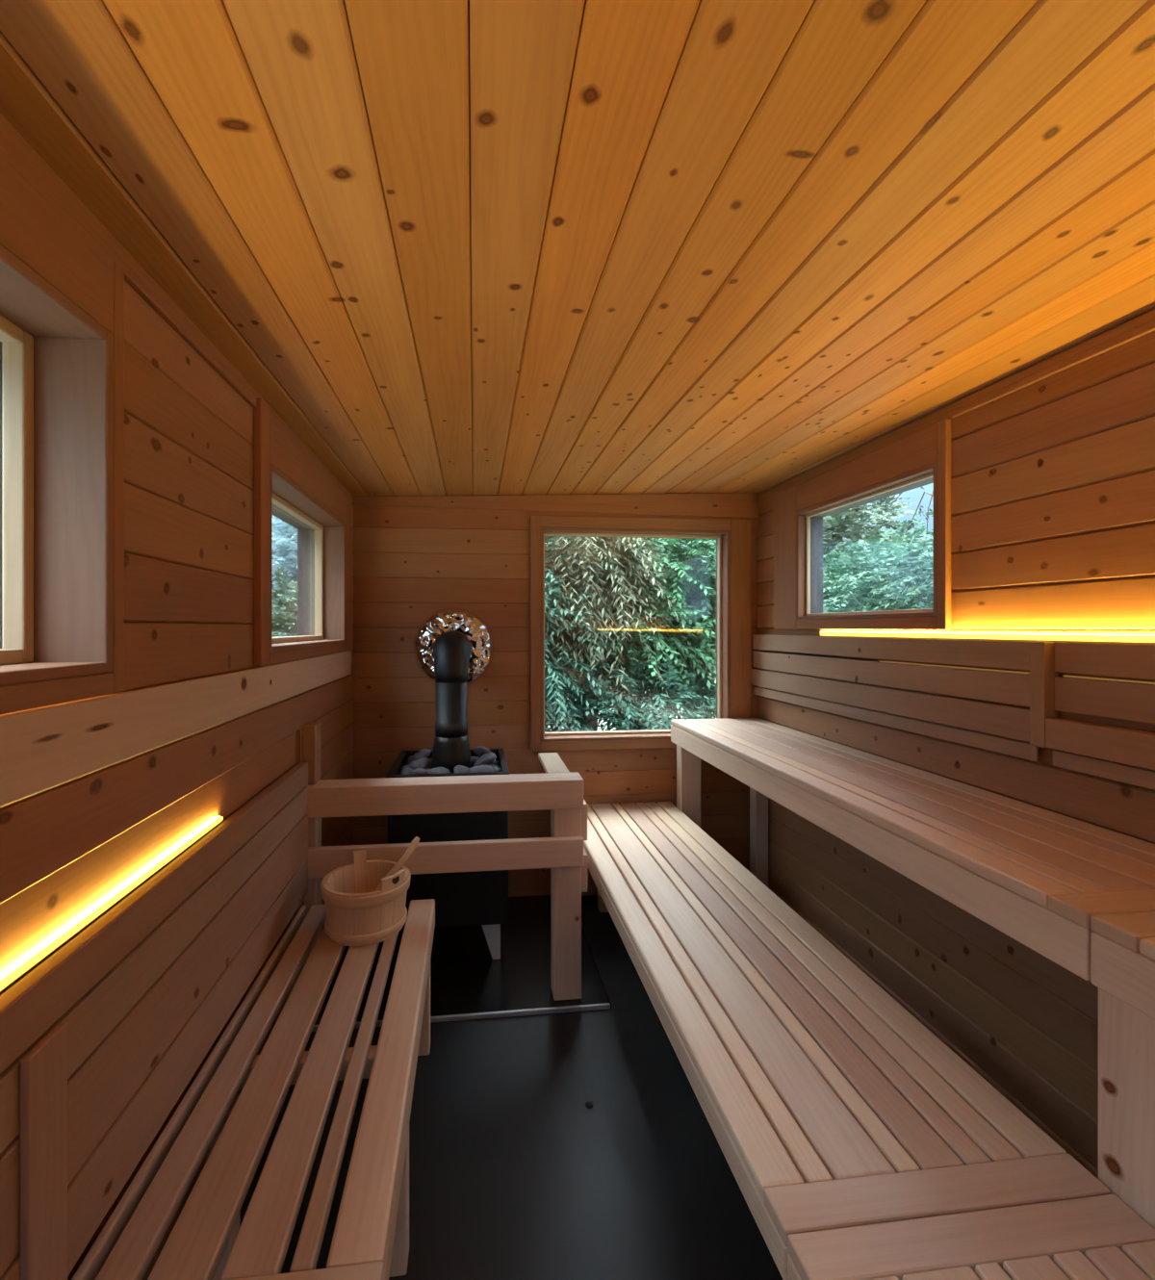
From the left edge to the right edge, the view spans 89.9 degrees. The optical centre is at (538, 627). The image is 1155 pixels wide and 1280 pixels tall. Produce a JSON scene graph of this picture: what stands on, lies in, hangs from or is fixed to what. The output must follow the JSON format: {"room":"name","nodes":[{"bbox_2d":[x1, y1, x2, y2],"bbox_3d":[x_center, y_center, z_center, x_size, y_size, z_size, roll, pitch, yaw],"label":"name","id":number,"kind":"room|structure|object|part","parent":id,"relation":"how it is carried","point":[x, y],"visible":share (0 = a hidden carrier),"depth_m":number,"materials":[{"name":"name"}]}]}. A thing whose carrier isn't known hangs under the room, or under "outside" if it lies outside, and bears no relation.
{"room":"sauna","nodes":[
{"label":"sauna","id":0,"kind":"room"},
{"bbox_2d":[0,112,353,1279],"bbox_3d":[-0.804,0.375,0.941,0.181,2.190,4.150,0,0,-6],"label":"wall","id":1,"kind":"structure","parent":0,"point":[65,848],"depth_m":1.15,"materials":[{"name":"brown wood"}]},
{"bbox_2d":[0,145,124,714],"bbox_3d":[-0.735,-0.245,0.430,0.202,0.706,1.060,0,0,-6],"label":"window","id":2,"kind":"structure","parent":1,"relation":"in","point":[62,294],"depth_m":0.91,"materials":[{"name":"brown wood"}]},
{"bbox_3d":[-0.805,-0.202,0.428,0.064,0.549,0.992,0,0,-6],"label":"exterior frame","id":3,"kind":"part","parent":2,"relation":"part of","materials":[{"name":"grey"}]},
{"bbox_3d":[-0.757,-0.202,0.434,0.032,0.513,0.956,0,0,-6],"label":"sash","id":4,"kind":"part","parent":2,"relation":"part of","materials":[{"name":"brown wood"}]},
{"bbox_2d":[0,816,223,992],"bbox_3d":[-0.639,0.463,0.218,0.012,0.012,2.378,0,0,-6],"label":"light strip","id":5,"kind":"object","parent":1,"relation":"attached to","point":[38,956],"visible":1,"depth_m":0.93,"materials":[{"name":"yellow plastic"}]},
{"bbox_2d":[0,128,255,407],"bbox_3d":[-0.632,-0.614,0.283,0.014,0.024,2.605,0,0,-6],"label":"trim","id":6,"kind":"structure","parent":1,"relation":"attached to","point":[131,276],"depth_m":1.01,"materials":[{"name":"brown wood"}]},
{"bbox_2d":[0,721,321,1279],"bbox_3d":[-0.650,0.636,0.573,0.042,0.576,3.145,0,0,-6],"label":"panel","id":7,"kind":"object","parent":1,"relation":"attached to","point":[100,1041],"visible":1,"depth_m":0.96,"materials":[{"name":"brown wood"}]},
{"bbox_2d":[0,650,351,807],"bbox_3d":[-0.688,0.166,0.869,0.015,0.113,3.779,0,0,-6],"label":"trim","id":8,"kind":"structure","parent":1,"relation":"attached to","point":[42,749],"depth_m":0.97,"materials":[{"name":"brown wood"}]},
{"bbox_2d":[251,397,352,666],"bbox_3d":[-0.933,-0.263,2.173,0.202,0.742,1.192,0,0,-6],"label":"window","id":9,"kind":"structure","parent":1,"relation":"in","point":[291,484],"depth_m":2.14,"materials":[{"name":"brown wood"}]},
{"bbox_3d":[-0.992,-0.202,2.133,0.076,0.549,0.986,0,0,-6],"label":"exterior frame","id":10,"kind":"part","parent":9,"relation":"part of","materials":[{"name":"grey"}]},
{"bbox_3d":[-0.938,-0.202,2.139,0.032,0.513,0.950,0,0,-6],"label":"sash","id":11,"kind":"part","parent":9,"relation":"part of","materials":[{"name":"brown wood"}]},
{"bbox_2d":[240,895,783,1279],"bbox_3d":[0.351,1.460,1.071,2.444,0.100,4.250,0,0,-6],"label":"floor","id":12,"kind":"structure","parent":0,"point":[512,1176],"depth_m":1.54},
{"bbox_2d":[71,898,435,1279],"bbox_3d":[-0.508,1.170,1.357,0.441,0.480,1.212,0,0,-6],"label":"bench","id":13,"kind":"object","parent":12,"relation":"on","point":[232,1130],"visible":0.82,"depth_m":1.08,"materials":[{"name":"brown wood"}]},
{"bbox_3d":[-0.721,0.989,1.333,0.012,0.062,1.212,0,0,-6],"label":"rail","id":14,"kind":"part","parent":13,"relation":"part of","materials":[{"name":"brown wood"}]},
{"bbox_3d":[-0.679,1.218,1.241,0.050,0.385,0.060,0,0,-6],"label":"leg","id":15,"kind":"part","parent":13,"relation":"part of","materials":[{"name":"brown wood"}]},
{"bbox_2d":[320,849,410,946],"bbox_3d":[-0.537,0.834,1.796,0.270,0.191,0.270,0,0,-6],"label":"bucket","id":16,"kind":"object","parent":13,"relation":"on","point":[346,891],"visible":0.98,"depth_m":1.71,"materials":[{"name":"brown wood"}]},
{"bbox_2d":[365,836,419,917],"bbox_3d":[-0.479,0.789,1.823,0.232,0.203,0.080,0,0,-30],"label":"ladle","id":17,"kind":"object","parent":16,"relation":"in","point":[415,841],"visible":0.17,"depth_m":1.86,"materials":[{"name":"brown wood"}]},
{"bbox_3d":[-0.464,0.777,1.846,0.185,0.178,0.024,0,0,-41],"label":"handle","id":18,"kind":"part","parent":17,"relation":"part of","materials":[{"name":"brown wood"}]},
{"bbox_3d":[-0.319,1.218,1.282,0.055,0.385,0.060,0,0,-6],"label":"leg","id":19,"kind":"part","parent":13,"relation":"part of","materials":[{"name":"brown wood"}]},
{"bbox_3d":[-0.303,0.989,1.381,0.030,0.062,1.212,0,0,-6],"label":"rail","id":20,"kind":"part","parent":13,"relation":"part of","materials":[{"name":"brown wood"}]},
{"bbox_3d":[-0.392,1.218,1.928,0.055,0.385,0.060,0,0,-6],"label":"leg","id":21,"kind":"part","parent":13,"relation":"part of","materials":[{"name":"brown wood"}]},
{"bbox_2d":[311,895,611,1031],"bbox_3d":[-0.334,1.401,2.515,1.106,0.018,0.898,0,0,-6],"label":"hearth slab","id":22,"kind":"object","parent":12,"relation":"on","point":[467,984],"visible":0.45,"depth_m":2.32,"materials":[{"name":"black tile"}]},
{"bbox_2d":[385,748,509,959],"bbox_3d":[-0.390,0.992,2.555,0.490,0.803,0.485,0,0,-6],"label":"stove","id":23,"kind":"object","parent":22,"relation":"on","point":[477,898],"visible":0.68,"depth_m":2.33,"materials":[{"name":"black metal"}]},
{"bbox_3d":[-0.536,1.299,2.388,0.092,0.188,0.006,0,0,-6],"label":"leg","id":24,"kind":"part","parent":23,"relation":"part of","materials":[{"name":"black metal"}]},
{"bbox_2d":[399,768,412,774],"bbox_3d":[-0.554,0.631,2.454,0.074,0.060,0.097,0,0,1],"label":"stone","id":25,"kind":"object","parent":23,"relation":"on","point":[407,771],"visible":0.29,"depth_m":2.44,"materials":[{"name":"grey stone"}]},
{"bbox_2d":[398,764,413,773],"bbox_3d":[-0.559,0.635,2.545,0.119,0.059,0.075,0,0,23],"label":"stone","id":26,"kind":"object","parent":23,"relation":"on","point":[408,765],"visible":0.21,"depth_m":2.54,"materials":[{"name":"grey stone"}]},
{"bbox_2d":[410,757,432,769],"bbox_3d":[-0.513,0.602,2.539,0.075,0.061,0.110,0,0,31],"label":"stone","id":27,"kind":"object","parent":26,"relation":"on","point":[423,762],"visible":0.78,"depth_m":2.51,"materials":[{"name":"grey stone"}]},
{"bbox_2d":[404,755,413,766],"bbox_3d":[-0.593,0.631,2.720,0.064,0.057,0.067,0,0,-44],"label":"stone","id":28,"kind":"object","parent":23,"relation":"on","point":[410,758],"visible":0.46,"depth_m":2.71,"materials":[{"name":"grey stone"}]},
{"bbox_2d":[413,748,431,760],"bbox_3d":[-0.546,0.599,2.704,0.074,0.059,0.098,0,0,-1],"label":"stone","id":29,"kind":"object","parent":28,"relation":"on","point":[424,753],"visible":0.7,"depth_m":2.68,"materials":[{"name":"grey stone"}]},
{"bbox_2d":[395,751,500,774],"bbox_3d":[-0.390,0.631,2.555,0.480,0.058,0.475,0,0,-6],"label":"basket","id":30,"kind":"object","parent":23,"relation":"on","point":[402,757],"depth_m":2.59,"materials":[{"name":"metal"}]},
{"bbox_2d":[431,630,471,772],"bbox_3d":[-0.408,0.337,2.730,0.180,0.644,0.475,0,0,-6],"label":"pipe","id":31,"kind":"object","parent":23,"relation":"on","point":[451,650],"visible":0.96,"depth_m":2.52,"materials":[{"name":"black metal"}]},
{"bbox_2d":[412,607,493,685],"bbox_3d":[-0.431,0.103,2.927,0.410,0.410,0.074,0,0,-6],"label":"pipe collar","id":32,"kind":"object","parent":31,"relation":"attached to","point":[477,631],"visible":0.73,"depth_m":2.92,"materials":[{"name":"silver metal"}]},
{"bbox_2d":[470,756,480,767],"bbox_3d":[-0.309,0.637,2.733,0.109,0.058,0.071,0,0,32],"label":"stone","id":33,"kind":"object","parent":23,"relation":"on","point":[473,758],"visible":0.3,"depth_m":2.70,"materials":[{"name":"grey stone"}]},
{"bbox_3d":[-0.208,1.299,2.425,0.092,0.188,0.006,0,0,-6],"label":"leg","id":34,"kind":"part","parent":23,"relation":"part of","materials":[{"name":"silver metal"}]},
{"bbox_2d":[488,764,501,768],"bbox_3d":[-0.215,0.632,2.567,0.096,0.050,0.071,0,0,-21],"label":"stone","id":35,"kind":"object","parent":23,"relation":"on","point":[491,765],"visible":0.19,"depth_m":2.56,"materials":[{"name":"grey stone"}]},
{"bbox_2d":[473,752,496,767],"bbox_3d":[-0.238,0.594,2.568,0.082,0.066,0.095,0,0,27],"label":"stone","id":36,"kind":"object","parent":35,"relation":"on","point":[487,758],"visible":0.83,"depth_m":2.55,"materials":[{"name":"grey stone"}]},
{"bbox_2d":[490,759,501,767],"bbox_3d":[-0.218,0.632,2.663,0.102,0.061,0.078,0,0,3],"label":"stone","id":37,"kind":"object","parent":23,"relation":"on","point":[495,761],"visible":0.23,"depth_m":2.64,"materials":[{"name":"grey stone"}]},
{"bbox_2d":[491,767,502,771],"bbox_3d":[-0.198,0.632,2.484,0.069,0.059,0.077,0,0,44],"label":"stone","id":38,"kind":"object","parent":23,"relation":"on","point":[496,769],"visible":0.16,"depth_m":2.47,"materials":[{"name":"grey stone"}]},
{"bbox_3d":[-0.469,0.631,2.364,0.099,0.052,0.070,2,-13,16],"label":"stone","id":39,"kind":"object","parent":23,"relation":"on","visible":0},
{"bbox_2d":[409,768,427,774],"bbox_3d":[-0.491,0.596,2.350,0.081,0.043,0.056,0,0,-4],"label":"stone","id":40,"kind":"object","parent":39,"relation":"on","point":[418,770],"visible":0.53,"depth_m":2.34,"materials":[{"name":"grey stone"}]},
{"label":"stone","id":41,"kind":"object","parent":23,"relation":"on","visible":0},
{"bbox_2d":[453,765,468,772],"bbox_3d":[-0.325,0.595,2.384,0.062,0.045,0.091,0,0,25],"label":"stone","id":42,"kind":"object","parent":41,"relation":"on","point":[458,768],"visible":0.67,"depth_m":2.37,"materials":[{"name":"grey stone"}]},
{"bbox_2d":[468,765,494,772],"bbox_3d":[-0.237,0.596,2.388,0.101,0.056,0.076,0,0,-14],"label":"stone","id":43,"kind":"object","parent":41,"relation":"on","point":[480,768],"visible":0.65,"depth_m":2.37,"materials":[{"name":"grey stone"}]},
{"label":"stone","id":44,"kind":"object","parent":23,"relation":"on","visible":0},
{"bbox_2d":[473,746,491,757],"bbox_3d":[-0.265,0.597,2.756,0.106,0.062,0.064,0,0,17],"label":"stone","id":45,"kind":"object","parent":44,"relation":"on","point":[479,751],"visible":0.72,"depth_m":2.73,"materials":[{"name":"grey stone"}]},
{"bbox_2d":[585,1100,592,1107],"bbox_3d":[0.148,1.408,1.706,0.024,0.004,0.024,0,0,-6],"label":"plug","id":46,"kind":"object","parent":12,"relation":"on","point":[588,1104],"visible":1,"depth_m":1.70,"materials":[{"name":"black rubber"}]},
{"bbox_2d":[583,801,1109,1279],"bbox_3d":[0.542,1.170,1.991,0.571,0.480,2.150,0,0,-6],"label":"bench","id":47,"kind":"object","parent":12,"relation":"on","point":[828,1104],"visible":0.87,"depth_m":1.24,"materials":[{"name":"brown wood"}]},
{"bbox_3d":[0.327,1.215,2.885,0.060,0.390,0.060,0,0,-6],"label":"leg","id":48,"kind":"part","parent":47,"relation":"part of","materials":[{"name":"brown wood"}]},
{"bbox_3d":[0.273,0.987,1.960,0.030,0.056,2.150,0,0,-6],"label":"rail","id":49,"kind":"part","parent":47,"relation":"part of","materials":[{"name":"brown wood"}]},
{"bbox_2d":[670,717,1154,980],"bbox_3d":[1.064,0.950,2.064,0.489,0.920,2.107,0,0,-6],"label":"bench","id":50,"kind":"object","parent":12,"relation":"on","point":[1036,876],"visible":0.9,"depth_m":1.45,"materials":[{"name":"brown wood"}]},
{"bbox_3d":[0.778,1.010,3.002,0.107,0.800,0.070,0,0,-6],"label":"leg","id":51,"kind":"part","parent":50,"relation":"part of","materials":[{"name":"brown wood"}]},
{"bbox_3d":[1.159,1.010,3.045,0.070,0.800,0.070,0,0,-6],"label":"leg","id":52,"kind":"part","parent":50,"relation":"part of","materials":[{"name":"brown wood"}]},
{"bbox_2d":[787,1194,1154,1279],"bbox_3d":[0.762,1.170,0.045,0.571,0.480,1.758,0,0,-6],"label":"bench","id":53,"kind":"object","parent":12,"relation":"on","point":[1101,1237],"visible":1,"depth_m":0.87,"materials":[{"name":"brown wood"}]},
{"bbox_3d":[0.493,0.987,0.015,0.030,0.056,1.758,0,0,-6],"label":"rail","id":54,"kind":"part","parent":53,"relation":"part of","materials":[{"name":"brown wood"}]},
{"bbox_2d":[1090,911,1154,1228],"bbox_3d":[1.284,0.950,0.122,0.489,0.920,1.794,0,0,-6],"label":"bench","id":55,"kind":"object","parent":12,"relation":"on","point":[1122,945],"visible":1,"depth_m":0.94,"materials":[{"name":"brown wood"}]},
{"bbox_3d":[1.056,0.563,0.097,0.030,0.090,1.794,0,0,-6],"label":"rail","id":56,"kind":"part","parent":55,"relation":"part of","materials":[{"name":"brown wood"}]},
{"bbox_3d":[1.001,1.010,0.946,0.091,0.800,0.090,0,0,-6],"label":"leg","id":57,"kind":"part","parent":55,"relation":"part of","materials":[{"name":"brown wood"}]},
{"bbox_2d":[352,493,758,892],"bbox_3d":[0.123,0.340,3.083,2.344,2.260,0.101,0,0,-6],"label":"wall","id":58,"kind":"structure","parent":0,"point":[411,563],"depth_m":2.98,"materials":[{"name":"brown wood"}]},
{"bbox_2d":[303,514,751,1000],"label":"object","id":59,"kind":"structure","parent":58,"relation":"in","point":[733,537],"depth_m":2.16,"materials":[{"name":"brown wood"}]},
{"bbox_3d":[-0.821,0.987,2.095,0.044,0.812,0.081,0,0,-6],"label":"wall post","id":60,"kind":"part","parent":59,"relation":"part of","materials":[{"name":"brown wood"}]},
{"bbox_3d":[-0.337,0.615,2.090,1.006,0.107,0.034,0,0,-6],"label":"rail","id":61,"kind":"part","parent":59,"relation":"part of","materials":[{"name":"brown wood"}]},
{"bbox_3d":[-0.373,0.977,2.515,1.029,0.833,0.887,0,0,-6],"label":"guard rail","id":62,"kind":"part","parent":59,"relation":"part of","materials":[{"name":"brown wood"}]},
{"bbox_3d":[-0.337,0.831,2.090,1.006,0.104,0.034,0,0,-6],"label":"rail","id":63,"kind":"part","parent":59,"relation":"part of","materials":[{"name":"brown wood"}]},
{"bbox_3d":[0.103,0.987,2.202,0.104,0.812,0.091,0,0,-6],"label":"corner post","id":64,"kind":"part","parent":59,"relation":"part of","materials":[{"name":"brown wood"}]},
{"bbox_3d":[0.123,0.928,2.595,0.024,0.139,0.840,0,0,-6],"label":"rail","id":65,"kind":"part","parent":59,"relation":"part of","materials":[{"name":"brown wood"}]},
{"bbox_3d":[0.123,0.736,2.595,0.024,0.137,0.840,0,0,-6],"label":"rail","id":66,"kind":"part","parent":59,"relation":"part of","materials":[{"name":"brown wood"}]},
{"bbox_3d":[0.508,0.035,3.167,1.033,1.120,0.020,0,0,-6],"label":"exterior frame","id":67,"kind":"part","parent":59,"relation":"part of","materials":[{"name":"grey"}]},
{"bbox_3d":[0.511,0.035,3.140,0.997,1.084,0.032,0,0,-6],"label":"sash","id":68,"kind":"part","parent":59,"relation":"part of","materials":[{"name":"brown wood"}]},
{"bbox_2d":[508,887,597,896],"bbox_3d":[0.129,1.393,3.027,2.144,0.035,0.012,0,0,-6],"label":"baseboard","id":69,"kind":"structure","parent":58,"relation":"attached to","point":[590,891],"depth_m":3.01,"materials":[{"name":"brown wood"}]},
{"bbox_2d":[353,492,758,518],"bbox_3d":[0.129,-0.664,3.027,2.140,0.137,0.013,0,0,-6],"label":"trim","id":70,"kind":"structure","parent":58,"relation":"attached to","point":[731,504],"depth_m":3.05,"materials":[{"name":"brown wood"}]},
{"bbox_2d":[0,0,1154,496],"bbox_3d":[0.351,-0.761,1.071,2.544,0.204,4.350,0,0,-6],"label":"ceiling","id":71,"kind":"structure","parent":0,"point":[456,247],"depth_m":0.94,"materials":[{"name":"brown wood"}]},
{"bbox_2d":[757,304,1154,1178],"bbox_3d":[1.465,0.340,1.198,0.101,2.260,4.150,0,0,-6],"label":"wall","id":72,"kind":"structure","parent":0,"point":[1053,476],"depth_m":1.65,"materials":[{"name":"brown wood"}]},
{"bbox_2d":[773,419,950,630],"bbox_3d":[1.317,-0.334,2.414,0.122,0.683,1.080,0,0,-6],"label":"window","id":73,"kind":"structure","parent":72,"relation":"in","point":[920,458],"depth_m":2.32,"materials":[{"name":"brown wood"}]},
{"bbox_3d":[1.312,-0.291,2.328,0.018,0.477,0.804,0,0,-6],"label":"sash","id":74,"kind":"part","parent":73,"relation":"part of","materials":[{"name":"brown wood"}]},
{"bbox_3d":[1.354,-0.291,2.332,0.066,0.513,0.840,0,0,-6],"label":"exterior frame","id":75,"kind":"part","parent":73,"relation":"part of","materials":[{"name":"grey"}]},
{"bbox_2d":[751,631,1154,790],"bbox_3d":[1.388,0.191,1.191,0.046,0.347,3.915,0,0,-6],"label":"bench backrest","id":76,"kind":"object","parent":72,"relation":"attached to","point":[1126,755],"depth_m":1.68,"materials":[{"name":"brown wood"}]},
{"bbox_3d":[1.312,0.126,1.863,0.008,0.005,0.603,0,0,-6],"label":"light strip","id":77,"kind":"part","parent":76,"relation":"part of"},
{"bbox_3d":[1.435,0.027,0.917,0.013,0.019,3.300,0,0,-6],"label":"light strip","id":78,"kind":"part","parent":76,"relation":"part of","materials":[{"name":"yellow plastic"}]},
{"bbox_3d":[1.489,0.126,0.388,0.008,0.005,2.235,0,0,-6],"label":"light strip","id":79,"kind":"part","parent":76,"relation":"part of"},
{"bbox_2d":[950,318,1154,417],"bbox_3d":[1.482,-0.686,0.545,0.014,0.023,2.650,0,0,-6],"label":"trim","id":80,"kind":"structure","parent":72,"relation":"attached to","point":[1149,326],"depth_m":1.51,"materials":[{"name":"brown wood"}]},
{"label":"outside","id":81,"kind":"structure","parent":0,"visible":0},
{"bbox_2d":[548,667,716,730],"bbox_3d":[-0.845,1.960,7.452,80.000,0.001,75.000,0,0,-6],"label":"ground","id":82,"kind":"structure","parent":81,"point":[599,728],"depth_m":11.94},
{"bbox_2d":[272,565,297,637],"bbox_3d":[-3.340,0.621,7.016,2.782,2.686,1.994,0,0,6],"label":"bush","id":83,"kind":"object","parent":82,"relation":"on","point":[290,616],"visible":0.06,"depth_m":6.72,"materials":[{"name":"green plant"}]},
{"bbox_2d":[272,514,297,636],"bbox_3d":[-4.050,-0.382,9.035,5.064,4.692,3.228,0,0,-14],"label":"broadleaf tree","id":84,"kind":"object","parent":82,"relation":"on","point":[288,545],"visible":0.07,"depth_m":8.35,"materials":[{"name":"green plant"}]},
{"bbox_2d":[544,536,614,731],"bbox_3d":[-0.151,0.473,4.733,1.587,2.980,1.536,0,0,21],"label":"conifer tree","id":85,"kind":"object","parent":82,"relation":"on","point":[558,699],"visible":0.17,"depth_m":4.40,"materials":[{"name":"teal plant"}]},
{"bbox_2d":[544,536,688,730],"bbox_3d":[0.283,0.347,5.006,2.000,3.231,1.801,0,0,-2],"label":"conifer tree","id":86,"kind":"object","parent":82,"relation":"on","point":[614,550],"visible":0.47,"depth_m":4.61,"materials":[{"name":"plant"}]},
{"bbox_2d":[544,658,716,731],"bbox_3d":[0.838,1.106,4.746,2.365,1.718,1.554,0,0,-6],"label":"bush","id":87,"kind":"object","parent":82,"relation":"on","point":[650,717],"visible":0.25,"depth_m":4.58,"materials":[{"name":"teal plant"}]},
{"bbox_2d":[544,537,716,730],"bbox_3d":[0.877,0.081,7.392,4.712,3.766,2.623,0,0,-6],"label":"conifer tree","id":88,"kind":"object","parent":82,"relation":"on","point":[592,724],"visible":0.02,"depth_m":7.43,"materials":[{"name":"green plant"}]},
{"bbox_2d":[563,537,716,729],"bbox_3d":[1.343,0.307,5.411,2.466,3.311,1.837,0,0,-19],"label":"broadleaf tree","id":89,"kind":"object","parent":82,"relation":"on","point":[697,607],"visible":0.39,"depth_m":4.91,"materials":[{"name":"green plant"}]},
{"bbox_2d":[822,495,931,613],"bbox_3d":[5.353,-0.414,11.121,3.483,4.756,5.370,0,0,-6],"label":"broadleaf tree","id":90,"kind":"object","parent":82,"relation":"on","point":[834,525],"visible":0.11,"depth_m":9.51,"materials":[{"name":"green plant"}]},
{"bbox_2d":[822,511,933,613],"bbox_3d":[4.898,0.232,8.774,2.900,3.462,6.539,0,0,-6],"label":"bush","id":91,"kind":"object","parent":82,"relation":"on","point":[911,561],"visible":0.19,"depth_m":7.50,"materials":[{"name":"green plant"}]},
{"bbox_2d":[867,486,933,538],"bbox_3d":[3.837,0.157,6.121,0.420,3.609,1.400,0,0,-6],"label":"tree","id":92,"kind":"object","parent":82,"relation":"on","point":[921,487],"visible":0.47,"depth_m":5.94,"materials":[{"name":"green plant"}]},
{"bbox_3d":[-0.365,0.628,2.373,0.063,0.046,0.088,-2,-15,34],"label":"stone","id":93,"kind":"object","parent":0,"visible":0},
{"bbox_2d":[426,767,450,773],"bbox_3d":[-0.412,0.598,2.368,0.096,0.051,0.071,0,0,-1],"label":"stone","id":94,"kind":"object","parent":93,"relation":"on","point":[438,770],"visible":0.58,"depth_m":2.35,"materials":[{"name":"grey stone"}]}
]}

